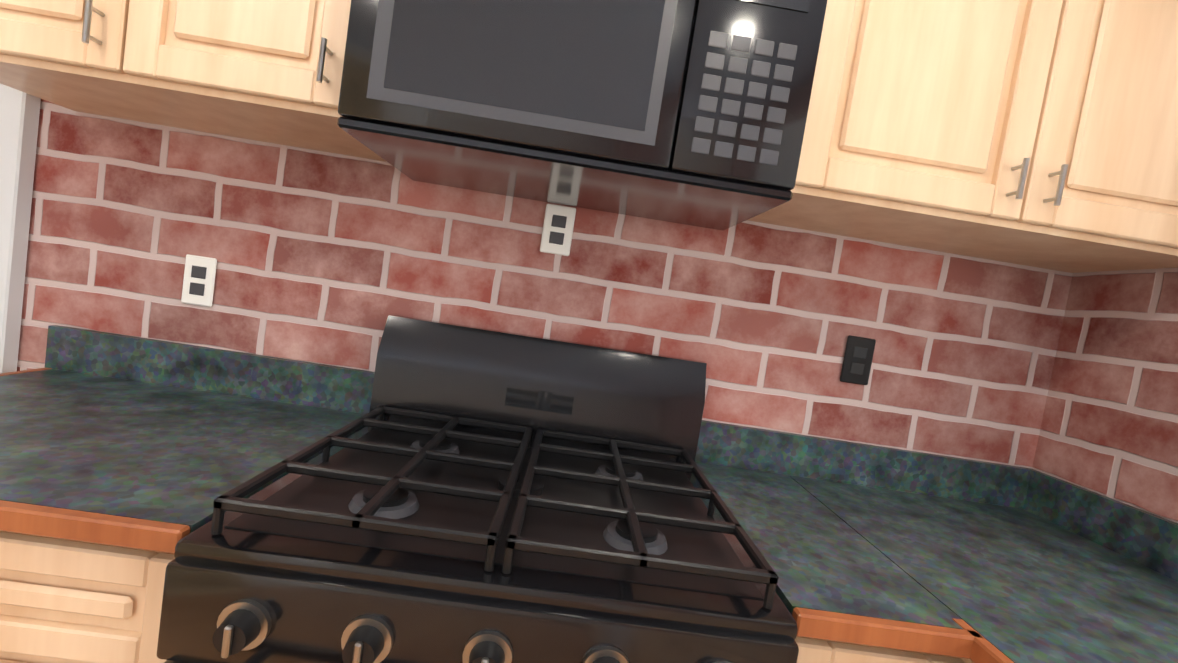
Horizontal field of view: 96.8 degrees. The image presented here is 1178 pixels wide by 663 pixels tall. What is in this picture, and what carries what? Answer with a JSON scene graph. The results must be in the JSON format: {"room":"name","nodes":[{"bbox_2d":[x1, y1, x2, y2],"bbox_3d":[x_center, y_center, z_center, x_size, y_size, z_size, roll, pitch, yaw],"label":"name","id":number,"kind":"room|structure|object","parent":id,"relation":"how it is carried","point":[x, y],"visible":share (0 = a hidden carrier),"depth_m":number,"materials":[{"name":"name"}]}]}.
{"room":"kitchen","nodes":[
{"label":"kitchen","id":0,"kind":"room"},
{"bbox_2d":[17,99,1072,468],"bbox_3d":[-0.903,-0.100,1.295,4.350,2.300,0.100,9,3,-2],"label":"wall","id":1,"kind":"structure","parent":0,"point":[331,259],"depth_m":1.26,"materials":[{"name":"brick"}]},
{"bbox_2d":[0,83,40,373],"bbox_3d":[-1.779,-0.129,1.163,0.910,2.105,0.105,9,3,-2],"label":"door","id":2,"kind":"structure","parent":1,"relation":"in","point":[19,116],"depth_m":1.19,"materials":[{"name":"paint"}]},
{"bbox_2d":[0,0,259,140],"bbox_3d":[-0.905,-0.836,1.023,0.448,0.755,0.340,9,3,-2],"label":"upper cabinet","id":3,"kind":"object","parent":1,"relation":"attached to","point":[98,57],"depth_m":0.88,"materials":[{"name":"brown wood"}]},
{"bbox_2d":[181,254,216,306],"bbox_3d":[-0.923,-0.120,1.236,0.072,0.116,0.008,9,3,-2],"label":"electrical outlet","id":4,"kind":"object","parent":1,"relation":"attached to","point":[199,280],"visible":1,"depth_m":1.23,"materials":[{"name":"plastic"}]},
{"bbox_2d":[156,0,386,161],"bbox_3d":[-0.578,-0.786,1.036,0.447,0.755,0.340,9,3,-2],"label":"upper cabinet","id":5,"kind":"object","parent":1,"relation":"attached to","point":[270,71],"depth_m":0.89,"materials":[{"name":"brown wood"}]},
{"bbox_2d":[45,325,1031,508],"bbox_3d":[-0.075,0.217,1.276,2.413,0.100,0.020,9,3,-2],"label":"backsplash","id":6,"kind":"structure","parent":1,"relation":"attached to","point":[79,350],"depth_m":1.25,"materials":[{"name":"teal stone"}]},
{"bbox_2d":[540,204,575,255],"bbox_3d":[-0.074,-0.243,1.252,0.072,0.116,0.008,9,3,-2],"label":"electrical outlet","id":7,"kind":"object","parent":1,"relation":"attached to","point":[558,227],"visible":1,"depth_m":1.25,"materials":[{"name":"plastic"}]},
{"bbox_2d":[337,0,827,230],"bbox_3d":[-0.008,-0.490,1.036,0.754,0.413,0.402,9,3,-2],"label":"microwave","id":8,"kind":"object","parent":1,"relation":"attached to","point":[691,112],"visible":1,"depth_m":0.84,"materials":[{"name":"black metal"}]},
{"bbox_2d":[840,335,875,384],"bbox_3d":[0.666,0.072,1.293,0.072,0.116,0.008,9,3,-2],"label":"electrical outlet","id":9,"kind":"object","parent":1,"relation":"attached to","point":[857,360],"visible":1,"depth_m":1.29,"materials":[{"name":"black plastic"}]},
{"bbox_2d":[748,0,1177,272],"bbox_3d":[0.831,-0.572,1.089,0.869,0.755,0.340,9,3,-2],"label":"upper cabinet","id":10,"kind":"object","parent":1,"relation":"attached to","point":[1034,132],"depth_m":0.93,"materials":[{"name":"brown wood"}]},
{"bbox_2d":[1032,268,1177,522],"bbox_3d":[1.266,0.382,-1.104,0.100,2.300,4.870,9,3,-2],"label":"wall","id":11,"kind":"structure","parent":0,"point":[1109,426],"depth_m":1.16,"materials":[{"name":"brick"}]},
{"bbox_2d":[1024,469,1177,580],"bbox_3d":[1.148,0.491,-0.111,0.020,0.100,2.849,9,3,-2],"label":"backsplash","id":12,"kind":"structure","parent":11,"relation":"attached to","point":[1150,539],"depth_m":1.11,"materials":[{"name":"teal stone"}]},
{"bbox_3d":[-1.013,1.221,-1.113,4.350,0.050,5.070,9,3,-2],"label":"floor","id":13,"kind":"structure","parent":0,"visible":0},
{"bbox_2d":[0,513,183,662],"bbox_3d":[-0.949,0.629,0.978,0.758,0.884,0.620,9,3,-2],"label":"base cabinet","id":14,"kind":"object","parent":13,"relation":"on","point":[69,593],"depth_m":0.66,"materials":[{"name":"brown wood"}]},
{"bbox_2d":[0,365,366,536],"bbox_3d":[-0.886,0.176,0.937,0.774,0.030,0.645,9,3,-2],"label":"countertop","id":15,"kind":"structure","parent":14,"relation":"on","point":[78,448],"depth_m":0.87,"materials":[{"name":"teal stone"}]},
{"bbox_2d":[157,315,798,662],"bbox_3d":[-0.172,0.613,0.930,0.754,1.160,0.740,9,3,-2],"label":"range","id":16,"kind":"object","parent":13,"relation":"on","point":[467,494],"visible":1,"depth_m":0.69,"materials":[{"name":"black metal"}]},
{"bbox_2d":[795,621,959,662],"bbox_3d":[0.320,0.823,1.026,0.276,0.884,0.620,9,3,-2],"label":"base cabinet","id":17,"kind":"object","parent":13,"relation":"on","point":[817,643],"depth_m":0.69,"materials":[{"name":"brown wood"}]},
{"bbox_2d":[695,457,959,640],"bbox_3d":[0.375,0.369,0.995,0.247,0.028,0.625,9,3,-2],"label":"countertop","id":18,"kind":"structure","parent":17,"relation":"on","point":[829,574],"depth_m":0.83,"materials":[{"name":"teal stone"}]},
{"bbox_2d":[788,473,1177,662],"bbox_3d":[0.829,0.505,-0.108,0.645,0.030,2.870,9,3,-2],"label":"countertop","id":19,"kind":"structure","parent":17,"relation":"on","point":[1019,586],"depth_m":0.89,"materials":[{"name":"teal stone"}]}
]}

